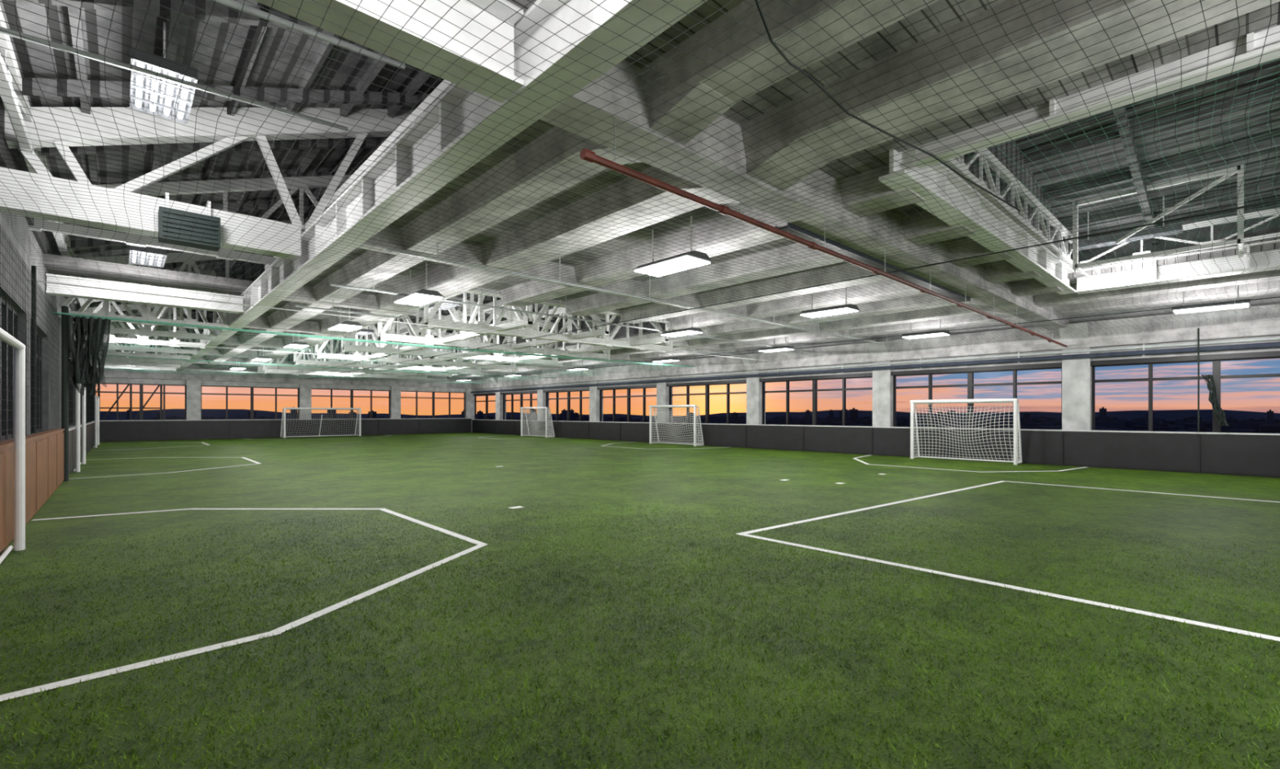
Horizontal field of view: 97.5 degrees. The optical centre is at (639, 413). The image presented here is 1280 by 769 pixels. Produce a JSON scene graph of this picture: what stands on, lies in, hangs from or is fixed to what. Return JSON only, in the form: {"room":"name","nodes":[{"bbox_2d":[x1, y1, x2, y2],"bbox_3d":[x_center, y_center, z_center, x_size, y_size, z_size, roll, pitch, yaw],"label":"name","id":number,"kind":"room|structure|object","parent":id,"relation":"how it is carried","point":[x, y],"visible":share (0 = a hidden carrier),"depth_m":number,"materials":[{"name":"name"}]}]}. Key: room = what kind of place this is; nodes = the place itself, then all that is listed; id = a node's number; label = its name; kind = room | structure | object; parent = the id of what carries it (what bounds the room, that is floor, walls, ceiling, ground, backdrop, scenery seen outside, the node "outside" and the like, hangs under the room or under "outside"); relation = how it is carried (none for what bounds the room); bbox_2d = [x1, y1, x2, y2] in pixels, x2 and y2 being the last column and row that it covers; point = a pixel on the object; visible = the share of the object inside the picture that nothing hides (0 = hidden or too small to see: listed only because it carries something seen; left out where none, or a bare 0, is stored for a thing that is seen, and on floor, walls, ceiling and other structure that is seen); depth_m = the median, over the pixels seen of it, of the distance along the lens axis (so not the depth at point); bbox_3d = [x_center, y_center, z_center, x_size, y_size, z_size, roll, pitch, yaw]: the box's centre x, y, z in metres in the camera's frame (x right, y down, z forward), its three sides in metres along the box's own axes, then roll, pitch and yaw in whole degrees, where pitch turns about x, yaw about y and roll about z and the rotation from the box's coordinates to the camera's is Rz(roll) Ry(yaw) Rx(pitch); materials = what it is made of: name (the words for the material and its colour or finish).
{"room":"indoor soccer field","nodes":[
{"label":"indoor soccer field","id":0,"kind":"room"},
{"bbox_2d":[0,210,95,441],"bbox_3d":[-13.046,-2.400,12.114,0.350,8.000,51.500,0,0,-43],"label":"wall","id":1,"kind":"structure","parent":0,"point":[6,226],"depth_m":9.78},
{"bbox_2d":[0,297,17,439],"bbox_3d":[-9.542,-0.640,8.272,0.230,2.120,3.300,0,0,-43],"label":"window","id":2,"kind":"structure","parent":1,"relation":"in","point":[1,297],"depth_m":9.01,"materials":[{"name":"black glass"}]},
{"bbox_2d":[36,331,41,431],"bbox_3d":[-12.186,-0.640,11.139,0.230,2.120,3.300,0,0,-43],"label":"window","id":3,"kind":"structure","parent":1,"relation":"in","point":[38,335],"depth_m":11.91,"materials":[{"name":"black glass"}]},
{"bbox_2d":[0,6,89,311],"bbox_3d":[-12.665,-3.805,12.329,0.115,0.540,51.111,0,0,-43],"label":"roof truss","id":4,"kind":"object","parent":1,"relation":"attached to","point":[3,43],"visible":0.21,"depth_m":6.73,"materials":[{"name":"grey metal"}]},
{"bbox_2d":[0,0,405,131],"bbox_3d":[-4.493,-3.725,5.719,3.352,0.302,2.160,0,0,-43],"label":"beam","id":5,"kind":"structure","parent":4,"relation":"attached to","point":[231,3],"depth_m":5.86,"materials":[{"name":"metal"}]},
{"bbox_2d":[90,329,177,371],"bbox_3d":[-27.473,-3.541,30.573,3.510,2.336,0.172,0,0,-43],"label":"roof truss","id":6,"kind":"object","parent":1,"relation":"attached to","point":[134,335],"visible":0.3,"depth_m":30.66,"materials":[{"name":"metal"}]},
{"bbox_2d":[89,325,181,368],"bbox_3d":[-25.439,-3.541,28.368,3.510,2.336,0.172,0,0,-43],"label":"roof truss","id":7,"kind":"object","parent":1,"relation":"attached to","point":[113,362],"visible":0.34,"depth_m":28.64,"materials":[{"name":"metal"}]},
{"bbox_2d":[90,315,186,364],"bbox_3d":[-23.405,-3.541,26.163,3.510,2.336,0.172,0,0,-43],"label":"roof truss","id":8,"kind":"object","parent":1,"relation":"attached to","point":[117,358],"visible":0.34,"depth_m":26.19,"materials":[{"name":"metal"}]},
{"bbox_2d":[71,288,206,348],"bbox_3d":[-17.302,-3.541,19.548,3.510,2.336,0.172,0,0,-43],"label":"roof truss","id":9,"kind":"object","parent":1,"relation":"attached to","point":[144,339],"visible":0.37,"depth_m":19.70,"materials":[{"name":"metal"}]},
{"bbox_2d":[83,303,198,355],"bbox_3d":[-19.337,-3.541,21.753,3.510,2.336,0.172,0,0,-43],"label":"roof truss","id":10,"kind":"object","parent":1,"relation":"attached to","point":[171,349],"visible":0.44,"depth_m":21.85,"materials":[{"name":"metal"}]},
{"bbox_2d":[65,269,216,341],"bbox_3d":[-15.268,-3.541,17.343,3.510,2.336,0.172,0,0,-43],"label":"roof truss","id":11,"kind":"object","parent":1,"relation":"attached to","point":[212,335],"visible":0.44,"depth_m":17.52,"materials":[{"name":"metal"}]},
{"bbox_2d":[56,252,229,331],"bbox_3d":[-13.234,-3.541,15.138,3.510,2.336,0.172,0,0,-43],"label":"roof truss","id":12,"kind":"object","parent":1,"relation":"attached to","point":[68,300],"visible":0.39,"depth_m":15.32,"materials":[{"name":"metal"}]},
{"bbox_2d":[45,273,244,314],"bbox_3d":[-11.397,-2.750,13.159,3.450,0.400,0.340,0,0,-43],"label":"girder","id":13,"kind":"object","parent":1,"relation":"attached to","point":[184,303],"visible":0.88,"depth_m":12.95,"materials":[{"name":"metal"}]},
{"bbox_2d":[101,308,191,359],"bbox_3d":[-21.371,-3.541,23.958,3.510,2.336,0.172,0,0,-43],"label":"roof truss","id":14,"kind":"object","parent":1,"relation":"attached to","point":[135,354],"visible":0.28,"depth_m":24.28,"materials":[{"name":"metal"}]},
{"bbox_2d":[28,174,351,265],"bbox_3d":[-8.722,-4.525,11.817,5.668,2.549,0.161,0,0,-43],"label":"roof truss","id":15,"kind":"object","parent":1,"relation":"attached to","point":[315,179],"visible":0.38,"depth_m":11.58,"materials":[{"name":"grey metal"}]},
{"bbox_2d":[0,106,413,259],"bbox_3d":[-6.486,-4.384,9.391,5.744,3.327,0.350,0,0,-43],"label":"roof truss","id":16,"kind":"object","parent":1,"relation":"attached to","point":[402,114],"visible":0.75,"depth_m":8.49,"materials":[{"name":"metal"}]},
{"bbox_2d":[158,192,220,251],"bbox_3d":[-6.917,-2.930,8.619,0.720,0.740,0.550,0,0,-43],"label":"heater","id":17,"kind":"object","parent":16,"relation":"hanging from","point":[167,227],"visible":0.87,"depth_m":8.43,"materials":[{"name":"grey metal"}]},
{"bbox_2d":[26,0,1279,383],"bbox_3d":[-5.199,-2.228,20.237,22.200,0.219,48.800,0,0,-43],"label":"cords","id":18,"kind":"object","parent":1,"relation":"attached to","point":[757,5],"visible":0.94,"depth_m":14.17,"materials":[{"name":"black plastic"}]},
{"bbox_2d":[61,306,111,481],"bbox_3d":[-13.201,-0.450,13.400,0.844,4.100,0.527,0,0,-43],"label":"net","id":19,"kind":"object","parent":18,"relation":"hanging from","point":[96,336],"visible":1,"depth_m":13.28,"materials":[{"name":"fabric"}]},
{"bbox_2d":[71,318,681,385],"bbox_3d":[-13.785,-2.260,29.332,21.689,0.123,23.787,0,0,-43],"label":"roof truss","id":20,"kind":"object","parent":18,"relation":"hanging from","point":[278,366],"depth_m":26.00,"materials":[{"name":"metal"}]},
{"bbox_2d":[0,0,1279,366],"bbox_3d":[2.951,-2.252,11.243,21.616,0.138,24.673,0,0,-43],"label":"net","id":21,"kind":"structure","parent":18,"relation":"hanging from","point":[1271,15],"depth_m":6.34,"materials":[{"name":"fabric"}]},
{"bbox_2d":[1197,328,1228,431],"bbox_3d":[14.893,-0.880,14.593,0.204,2.720,0.577,0,0,-43],"label":"net","id":22,"kind":"object","parent":18,"relation":"hanging from","point":[1212,399],"visible":1,"depth_m":14.58,"materials":[{"name":"fabric"}]},
{"bbox_2d":[0,0,444,355],"bbox_3d":[-10.786,-4.775,14.200,5.920,2.950,51.620,0,0,-43],"label":"ceiling","id":23,"kind":"structure","parent":0,"point":[221,11],"depth_m":8.27,"materials":[{"name":"metal"}]},
{"bbox_2d":[128,235,167,267],"bbox_3d":[-10.487,-3.882,11.958,0.574,1.235,1.374,0,0,-43],"label":"light","id":24,"kind":"object","parent":23,"relation":"hanging from","point":[142,248],"visible":0.74,"depth_m":11.81,"materials":[{"name":"white"}]},
{"bbox_2d":[129,22,197,124],"bbox_3d":[-5.804,-4.183,6.823,0.574,0.635,1.374,0,0,-43],"label":"light","id":25,"kind":"object","parent":23,"relation":"hanging from","point":[140,55],"visible":0.88,"depth_m":6.75,"materials":[{"name":"white"}]},
{"bbox_2d":[97,355,474,432],"bbox_3d":[-22.087,-2.350,38.840,22.600,7.900,0.650,0,0,-43],"label":"wall","id":26,"kind":"structure","parent":0,"point":[193,382],"depth_m":36.95,"materials":[{"name":"paint"}]},
{"bbox_2d":[95,382,186,420],"bbox_3d":[-28.949,-0.615,32.606,4.060,2.170,0.230,0,0,-43],"label":"window","id":27,"kind":"structure","parent":26,"relation":"in","point":[140,392],"depth_m":32.59,"materials":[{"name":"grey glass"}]},
{"bbox_2d":[200,385,298,419],"bbox_3d":[-25.020,-0.615,36.231,5.270,2.170,0.230,0,0,-43],"label":"window","id":28,"kind":"structure","parent":26,"relation":"in","point":[251,394],"depth_m":36.20,"materials":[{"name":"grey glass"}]},
{"bbox_2d":[311,388,390,418],"bbox_3d":[-20.646,-0.615,40.265,5.270,2.170,0.230,0,0,-43],"label":"window","id":29,"kind":"structure","parent":26,"relation":"in","point":[351,396],"depth_m":40.29,"materials":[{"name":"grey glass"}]},
{"bbox_2d":[400,391,465,418],"bbox_3d":[-16.273,-0.615,44.299,5.270,2.170,0.230,0,0,-43],"label":"window","id":30,"kind":"structure","parent":26,"relation":"in","point":[416,397],"depth_m":44.29,"materials":[{"name":"grey metal"}]},
{"bbox_2d":[0,432,1279,768],"bbox_3d":[-4.611,1.725,19.895,23.200,0.250,52.100,0,0,-43],"label":"floor","id":31,"kind":"structure","parent":0,"point":[423,472],"depth_m":4.82,"materials":[{"name":"plastic"}]},
{"bbox_2d":[0,328,25,564],"bbox_3d":[-6.190,0.388,5.378,0.138,2.425,3.290,0,0,-43],"label":"soccer goal","id":32,"kind":"object","parent":31,"relation":"on","point":[19,347],"visible":1,"depth_m":6.54,"materials":[{"name":"white paint"}]},
{"bbox_2d":[0,428,64,554],"bbox_3d":[-4.413,0.980,3.221,0.160,1.240,26.680,0,0,-43],"label":"boards","id":33,"kind":"object","parent":31,"relation":"on","point":[44,451],"visible":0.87,"depth_m":8.50,"materials":[{"name":"wood"}]},
{"bbox_2d":[73,383,85,471],"bbox_3d":[-16.395,0.388,16.440,0.138,2.425,3.290,0,0,-43],"label":"soccer goal","id":34,"kind":"object","parent":31,"relation":"on","point":[78,463],"visible":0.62,"depth_m":15.28,"materials":[{"name":"white paint"}]},
{"bbox_2d":[68,420,94,474],"bbox_3d":[-21.798,1.005,22.067,0.160,1.190,24.200,0,0,-43],"label":"dasher boards","id":35,"kind":"object","parent":31,"relation":"on","point":[90,426],"visible":0.48,"depth_m":16.27,"materials":[{"name":"plastic"}]},
{"bbox_2d":[93,395,99,448],"bbox_3d":[-26.158,0.388,27.024,0.138,2.425,3.290,0,0,-43],"label":"soccer goal","id":36,"kind":"object","parent":31,"relation":"on","point":[96,397],"visible":0.98,"depth_m":25.86,"materials":[{"name":"white paint"}]},
{"bbox_2d":[99,417,471,441],"bbox_3d":[-21.932,1.005,38.569,22.020,1.190,0.160,0,0,-43],"label":"wall","id":37,"kind":"structure","parent":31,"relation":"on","point":[170,429],"depth_m":36.09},
{"bbox_2d":[280,407,361,438],"bbox_3d":[-21.463,0.623,37.869,4.610,1.955,1.285,0,0,-43],"label":"soccer goal","id":38,"kind":"object","parent":31,"relation":"on","point":[284,409],"visible":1,"depth_m":37.62,"materials":[{"name":"white paint"}]},
{"bbox_2d":[520,406,555,437],"bbox_3d":[-6.928,0.598,37.961,0.702,2.005,3.210,0,0,-43],"label":"soccer goal","id":39,"kind":"object","parent":31,"relation":"on","point":[547,411],"visible":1,"depth_m":37.76,"materials":[{"name":"white paint"}]},
{"bbox_2d":[0,498,1279,768],"bbox_3d":[1.713,1.583,4.848,19.156,0.034,10.765,0,0,9],"label":"turf fibres","id":40,"kind":"object","parent":31,"relation":"on","point":[1001,642],"visible":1,"depth_m":3.85,"materials":[{"name":"plastic"}]},
{"bbox_2d":[0,435,1279,701],"bbox_3d":[-4.687,1.595,19.828,21.991,0.002,50.579,0,0,-43],"label":"pitch lines","id":41,"kind":"object","parent":31,"relation":"on","point":[98,674],"visible":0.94,"depth_m":5.14,"materials":[{"name":"paint"}]},
{"bbox_2d":[648,404,703,446],"bbox_3d":[1.819,0.598,28.479,0.702,2.005,3.210,0,0,-43],"label":"soccer goal","id":42,"kind":"object","parent":31,"relation":"on","point":[695,421],"visible":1,"depth_m":28.25,"materials":[{"name":"white paint"}]},
{"bbox_2d":[471,419,1279,477],"bbox_3d":[3.618,1.055,27.227,0.160,1.090,51.080,0,0,-43],"label":"dasher boards","id":43,"kind":"object","parent":31,"relation":"on","point":[1243,454],"visible":0.91,"depth_m":18.39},
{"bbox_2d":[910,398,1022,464],"bbox_3d":[10.802,0.573,18.740,0.702,2.055,3.210,0,0,-43],"label":"soccer goal","id":44,"kind":"object","parent":31,"relation":"on","point":[1015,408],"visible":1,"depth_m":18.60,"materials":[{"name":"white paint"}]},
{"bbox_2d":[43,0,1279,378],"bbox_3d":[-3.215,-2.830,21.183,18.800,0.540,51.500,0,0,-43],"label":"ceiling","id":45,"kind":"structure","parent":0,"point":[816,8],"depth_m":7.08,"materials":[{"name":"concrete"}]},
{"bbox_2d":[284,331,309,348],"bbox_3d":[-12.349,-2.737,20.172,0.600,0.725,1.250,0,0,-43],"label":"fluorescent ceiling light","id":46,"kind":"object","parent":45,"relation":"hanging from","point":[298,344],"visible":0.76,"depth_m":19.85,"materials":[{"name":"white"}]},
{"bbox_2d":[257,363,413,374],"bbox_3d":[-20.077,-2.810,37.804,9.450,0.580,0.340,0,0,-43],"label":"girder","id":47,"kind":"object","parent":45,"relation":"attached to","point":[261,365],"visible":0.16,"depth_m":35.21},
{"bbox_2d":[295,291,533,375],"bbox_3d":[-12.449,-3.402,25.590,0.172,2.020,27.975,0,0,-43],"label":"roof truss","id":48,"kind":"object","parent":47,"relation":"attached to","point":[527,322],"visible":0.36,"depth_m":19.71,"materials":[{"name":"metal"}]},
{"bbox_2d":[341,299,608,377],"bbox_3d":[-10.464,-3.402,27.420,0.172,2.020,27.975,0,0,-43],"label":"roof truss","id":49,"kind":"object","parent":47,"relation":"attached to","point":[604,332],"visible":0.35,"depth_m":22.12,"materials":[{"name":"metal"}]},
{"bbox_2d":[382,306,668,378],"bbox_3d":[-8.553,-3.402,29.183,0.172,2.020,27.975,0,0,-43],"label":"roof truss","id":50,"kind":"object","parent":47,"relation":"attached to","point":[666,340],"visible":0.38,"depth_m":23.32,"materials":[{"name":"metal"}]},
{"bbox_2d":[328,306,363,331],"bbox_3d":[-8.281,-2.737,15.761,0.600,0.725,1.250,0,0,-43],"label":"fluorescent ceiling light","id":51,"kind":"object","parent":45,"relation":"hanging from","point":[337,326],"visible":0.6,"depth_m":15.49,"materials":[{"name":"white"}]},
{"bbox_2d":[264,79,453,270],"bbox_3d":[-5.268,-3.481,9.766,0.092,0.658,12.940,0,0,-43],"label":"roof truss","id":52,"kind":"object","parent":45,"relation":"attached to","point":[443,86],"visible":0.07,"depth_m":7.59,"materials":[{"name":"metal"}]},
{"bbox_2d":[262,292,462,363],"bbox_3d":[-14.069,-3.050,24.027,0.250,0.300,28.600,0,0,-43],"label":"girder","id":53,"kind":"object","parent":45,"relation":"attached to","point":[461,292],"visible":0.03,"depth_m":17.89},
{"bbox_2d":[293,320,480,374],"bbox_3d":[-13.026,-3.880,30.159,9.652,3.139,0.230,0,0,-43],"label":"roof truss","id":54,"kind":"object","parent":53,"relation":"attached to","point":[331,362],"visible":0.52,"depth_m":29.59,"materials":[{"name":"metal"}]},
{"bbox_2d":[314,309,515,370],"bbox_3d":[-10.314,-3.880,27.219,9.652,3.139,0.230,0,0,-43],"label":"roof truss","id":55,"kind":"object","parent":53,"relation":"attached to","point":[459,362],"visible":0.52,"depth_m":26.49,"materials":[{"name":"metal"}]},
{"bbox_2d":[341,296,558,365],"bbox_3d":[-7.602,-3.880,24.279,9.652,3.139,0.230,0,0,-43],"label":"roof truss","id":56,"kind":"object","parent":53,"relation":"attached to","point":[429,353],"visible":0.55,"depth_m":23.88,"materials":[{"name":"metal"}]},
{"bbox_2d":[377,293,609,359],"bbox_3d":[-4.890,-3.880,21.339,9.652,3.139,0.230,0,0,-43],"label":"roof truss","id":57,"kind":"object","parent":53,"relation":"attached to","point":[394,339],"visible":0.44,"depth_m":20.64,"materials":[{"name":"metal"}]},
{"bbox_2d":[423,294,672,353],"bbox_3d":[-2.313,-3.880,18.546,9.652,3.139,0.230,0,0,-43],"label":"roof truss","id":58,"kind":"object","parent":53,"relation":"attached to","point":[430,318],"visible":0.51,"depth_m":17.47,"materials":[{"name":"metal"}]},
{"bbox_2d":[253,0,523,102],"bbox_3d":[-2.278,-2.810,3.273,3.450,0.580,0.340,0,0,-43],"label":"girder","id":59,"kind":"object","parent":45,"relation":"attached to","point":[437,7],"visible":0.87,"depth_m":4.00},
{"bbox_2d":[393,262,444,306],"bbox_3d":[-4.687,-2.737,11.866,0.600,0.725,1.250,0,0,-43],"label":"fluorescent ceiling light","id":60,"kind":"object","parent":45,"relation":"hanging from","point":[406,298],"visible":0.77,"depth_m":11.63,"materials":[{"name":"white"}]},
{"bbox_2d":[176,0,707,370],"bbox_3d":[-10.112,-2.810,14.590,0.340,0.580,51.120,0,0,-43],"label":"girder","id":61,"kind":"object","parent":45,"relation":"attached to","point":[633,15],"visible":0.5,"depth_m":5.33,"materials":[{"name":"concrete"}]},
{"bbox_2d":[273,291,665,366],"bbox_3d":[-10.118,-4.725,27.672,11.070,2.850,28.920,0,0,-43],"label":"roof truss","id":62,"kind":"object","parent":45,"relation":"attached to","point":[443,312],"visible":0.06,"depth_m":28.17,"materials":[{"name":"metal"}]},
{"bbox_2d":[355,327,373,335],"bbox_3d":[-11.579,-3.958,23.467,0.524,1.285,1.224,0,0,-43],"label":"light","id":63,"kind":"object","parent":62,"relation":"hanging from","point":[366,330],"visible":0.71,"depth_m":23.16,"materials":[{"name":"white"}]},
{"bbox_2d":[428,297,461,310],"bbox_3d":[-6.087,-3.958,17.513,0.524,1.285,1.224,0,0,-43],"label":"light","id":64,"kind":"object","parent":62,"relation":"hanging from","point":[442,308],"visible":0.46,"depth_m":17.43,"materials":[{"name":"white"}]},
{"bbox_2d":[418,328,719,372],"bbox_3d":[-6.829,-3.000,30.706,0.250,0.400,28.600,0,0,-43],"label":"girder","id":65,"kind":"object","parent":45,"relation":"attached to","point":[686,338],"visible":0.11,"depth_m":23.40,"materials":[{"name":"metal"}]},
{"bbox_2d":[262,337,427,380],"bbox_3d":[-18.450,-3.880,36.039,9.652,3.139,0.230,0,0,-43],"label":"roof truss","id":66,"kind":"object","parent":65,"relation":"attached to","point":[264,368],"visible":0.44,"depth_m":35.27,"materials":[{"name":"metal"}]},
{"bbox_2d":[276,331,452,377],"bbox_3d":[-15.738,-3.880,33.099,9.652,3.139,0.230,0,0,-43],"label":"roof truss","id":67,"kind":"object","parent":65,"relation":"attached to","point":[281,367],"visible":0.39,"depth_m":32.18,"materials":[{"name":"metal"}]},
{"bbox_2d":[464,287,708,328],"bbox_3d":[-0.753,-3.100,16.855,9.450,0.300,0.200,0,0,-43],"label":"girder","id":68,"kind":"object","parent":45,"relation":"attached to","point":[615,313],"visible":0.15,"depth_m":15.20,"materials":[{"name":"metal"}]},
{"bbox_2d":[295,244,892,357],"bbox_3d":[0.616,-2.799,17.030,18.000,0.602,6.250,0,0,-43],"label":"conduit pipes","id":69,"kind":"object","parent":45,"relation":"attached to","point":[388,249],"visible":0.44,"depth_m":13.17,"materials":[{"name":"metal"}]},
{"bbox_2d":[632,216,712,276],"bbox_3d":[0.512,-2.737,9.179,0.600,0.725,1.250,0,0,-43],"label":"fluorescent ceiling light","id":70,"kind":"object","parent":45,"relation":"hanging from","point":[699,253],"visible":0.84,"depth_m":9.00,"materials":[{"name":"white"}]},
{"bbox_2d":[660,313,703,337],"bbox_3d":[1.249,-2.737,16.934,0.600,0.725,1.250,0,0,-43],"label":"fluorescent ceiling light","id":71,"kind":"object","parent":45,"relation":"hanging from","point":[686,331],"visible":0.59,"depth_m":16.75,"materials":[{"name":"white"}]},
{"bbox_2d":[757,337,794,352],"bbox_3d":[5.179,-2.737,21.375,0.600,0.725,1.250,0,0,-43],"label":"fluorescent ceiling light","id":72,"kind":"object","parent":45,"relation":"hanging from","point":[786,348],"visible":0.66,"depth_m":21.26,"materials":[{"name":"white"}]},
{"bbox_2d":[579,123,1066,346],"bbox_3d":[6.203,-2.273,10.863,18.151,0.574,0.125,0,0,-43],"label":"pipe","id":73,"kind":"object","parent":45,"relation":"hanging from","point":[587,155],"visible":0.95,"depth_m":6.49,"materials":[{"name":"metal"}]},
{"bbox_2d":[799,287,859,317],"bbox_3d":[4.504,-2.737,13.406,0.600,0.725,1.250,0,0,-43],"label":"fluorescent ceiling light","id":74,"kind":"object","parent":45,"relation":"hanging from","point":[833,312],"visible":0.76,"depth_m":13.24,"materials":[{"name":"white"}]},
{"bbox_2d":[774,222,970,302],"bbox_3d":[4.612,-2.800,10.118,7.300,0.600,0.220,0,0,-43],"label":"cable tray","id":75,"kind":"object","parent":45,"relation":"hanging from","point":[795,228],"visible":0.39,"depth_m":9.17,"materials":[{"name":"metal"}]},
{"bbox_2d":[901,319,950,338],"bbox_3d":[8.841,-2.737,17.406,0.600,0.725,1.250,0,0,-43],"label":"fluorescent ceiling light","id":76,"kind":"object","parent":45,"relation":"hanging from","point":[948,331],"visible":0.43,"depth_m":17.25,"materials":[{"name":"white"}]},
{"bbox_2d":[878,147,1076,294],"bbox_3d":[6.465,-3.015,9.841,9.550,0.470,0.300,0,0,-43],"label":"girder","id":77,"kind":"object","parent":45,"relation":"attached to","point":[892,153],"visible":0.69,"depth_m":8.30,"materials":[{"name":"concrete"}]},
{"bbox_2d":[942,147,1072,268],"bbox_3d":[6.585,-3.631,9.748,9.140,0.658,0.092,0,0,-43],"label":"roof truss","id":78,"kind":"object","parent":45,"relation":"attached to","point":[966,167],"visible":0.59,"depth_m":9.47,"materials":[{"name":"metal"}]},
{"bbox_2d":[912,25,1279,168],"bbox_3d":[6.842,-3.075,2.686,0.200,0.350,10.630,0,0,-43],"label":"girder","id":79,"kind":"object","parent":45,"relation":"attached to","point":[1251,37],"visible":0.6,"depth_m":5.24,"materials":[{"name":"concrete"}]},
{"bbox_2d":[951,58,1279,267],"bbox_3d":[10.422,-4.725,6.179,10.420,2.850,11.070,0,0,-43],"label":"roof truss","id":80,"kind":"object","parent":45,"relation":"in","point":[1275,63],"visible":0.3,"depth_m":10.17,"materials":[{"name":"metal"}]},
{"bbox_2d":[1071,195,1182,250],"bbox_3d":[10.059,-3.958,11.660,0.324,0.785,1.724,0,0,-43],"label":"light","id":81,"kind":"object","parent":80,"relation":"hanging from","point":[1135,238],"visible":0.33,"depth_m":11.53,"materials":[{"name":"white"}]},
{"bbox_2d":[1072,164,1244,278],"bbox_3d":[10.348,-3.700,11.280,1.390,1.400,2.430,0,0,-43],"label":"steel hanger frame","id":82,"kind":"object","parent":80,"relation":"attached to","point":[1241,166],"visible":0.74,"depth_m":10.61,"materials":[{"name":"metal"}]},
{"bbox_3d":[9.026,-4.453,7.102,9.165,2.686,0.149,0,0,-43],"label":"roof truss","id":83,"kind":"object","parent":80,"relation":"attached to","visible":0},
{"bbox_2d":[964,58,1279,262],"bbox_3d":[8.438,-3.072,6.583,7.310,0.138,6.392,0,0,-43],"label":"net","id":84,"kind":"object","parent":83,"relation":"hanging from","point":[1277,59],"visible":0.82,"depth_m":7.30,"materials":[{"name":"fabric"}]},
{"bbox_2d":[1075,239,1279,293],"bbox_3d":[13.634,-3.000,8.965,0.360,0.500,10.650,0,0,-43],"label":"girder","id":85,"kind":"object","parent":45,"relation":"attached to","point":[1201,268],"depth_m":11.56,"materials":[{"name":"metal"}]},
{"bbox_2d":[1080,207,1279,263],"bbox_3d":[13.557,-3.582,8.901,0.080,0.542,10.516,0,0,-43],"label":"roof truss","id":86,"kind":"object","parent":45,"relation":"on","point":[1273,210],"visible":0.25,"depth_m":11.07,"materials":[{"name":"metal"}]},
{"bbox_2d":[1171,284,1250,314],"bbox_3d":[13.044,-2.737,12.849,0.600,0.725,1.250,0,0,-43],"label":"fluorescent ceiling light","id":87,"kind":"object","parent":45,"relation":"hanging from","point":[1199,308],"visible":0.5,"depth_m":12.75,"materials":[{"name":"white"}]},
{"bbox_2d":[471,293,1279,430],"bbox_3d":[3.786,-0.800,27.199,1.050,4.800,52.150,0,0,-43],"label":"wall","id":88,"kind":"structure","parent":0,"point":[1076,373],"depth_m":19.41,"materials":[{"name":"paint"}]},
{"bbox_2d":[474,395,495,419],"bbox_3d":[-12.329,-0.415,45.067,0.230,2.070,4.030,0,0,-43],"label":"window","id":89,"kind":"structure","parent":88,"relation":"in","point":[486,401],"depth_m":45.06,"materials":[{"name":"black metal"}]},
{"bbox_2d":[502,392,537,420],"bbox_3d":[-8.722,-0.415,41.157,0.230,2.070,5.250,0,0,-43],"label":"window","id":90,"kind":"structure","parent":88,"relation":"in","point":[521,399],"depth_m":41.18,"materials":[{"name":"black metal"}]},
{"bbox_2d":[546,390,589,421],"bbox_3d":[-4.701,-0.415,36.798,0.230,2.070,5.250,0,0,-43],"label":"window","id":91,"kind":"structure","parent":88,"relation":"in","point":[568,397],"depth_m":36.80,"materials":[{"name":"black metal"}]},
{"bbox_2d":[600,386,656,422],"bbox_3d":[-0.680,-0.415,32.439,0.230,2.070,5.250,0,0,-43],"label":"window","id":92,"kind":"structure","parent":88,"relation":"in","point":[644,395],"depth_m":32.42,"materials":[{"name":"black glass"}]},
{"bbox_2d":[669,382,746,423],"bbox_3d":[3.341,-0.415,28.081,0.230,2.070,5.250,0,0,-43],"label":"window","id":93,"kind":"structure","parent":88,"relation":"in","point":[707,393],"depth_m":28.06,"materials":[{"name":"black metal"}]},
{"bbox_2d":[761,376,872,426],"bbox_3d":[7.361,-0.415,23.722,0.230,2.070,5.250,0,0,-43],"label":"window","id":94,"kind":"structure","parent":88,"relation":"in","point":[814,390],"depth_m":23.72,"materials":[{"name":"black metal"}]},
{"bbox_2d":[471,336,1279,395],"bbox_3d":[3.566,-1.690,27.438,0.350,0.540,51.500,0,0,-43],"label":"pipes","id":95,"kind":"object","parent":88,"relation":"attached to","point":[1270,344],"visible":1,"depth_m":18.91,"materials":[{"name":"metal"}]},
{"bbox_2d":[893,367,1062,429],"bbox_3d":[11.382,-0.415,19.363,0.230,2.070,5.250,0,0,-43],"label":"window","id":96,"kind":"structure","parent":88,"relation":"in","point":[971,384],"depth_m":19.37,"materials":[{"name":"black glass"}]},
{"bbox_2d":[1091,356,1279,434],"bbox_3d":[15.403,-0.415,15.004,0.230,2.070,5.250,0,0,-43],"label":"window","id":97,"kind":"structure","parent":88,"relation":"in","point":[1215,363],"depth_m":15.62,"materials":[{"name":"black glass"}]},
{"label":"outside","id":98,"kind":"structure","parent":0,"visible":0},
{"label":"landscape","id":99,"kind":"object","parent":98,"visible":0},
{"bbox_2d":[100,408,1279,421],"bbox_3d":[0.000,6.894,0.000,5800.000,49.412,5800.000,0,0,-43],"label":"hills","id":100,"kind":"structure","parent":99,"relation":"on","point":[1168,415],"depth_m":2261.62,"materials":[{"name":"black"}]},
{"bbox_2d":[100,407,1279,433],"bbox_3d":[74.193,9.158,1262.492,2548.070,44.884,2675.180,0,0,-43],"label":"city skyline","id":101,"kind":"object","parent":99,"relation":"on","point":[1104,422],"visible":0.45,"depth_m":1076.04},
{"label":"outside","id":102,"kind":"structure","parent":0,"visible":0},
{"bbox_2d":[97,383,162,420],"bbox_3d":[-30.895,0.800,34.083,2.900,5.600,0.100,0,0,-43],"label":"fire escape","id":103,"kind":"object","parent":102,"point":[131,407],"visible":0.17,"depth_m":34.05,"materials":[{"name":"metal"}]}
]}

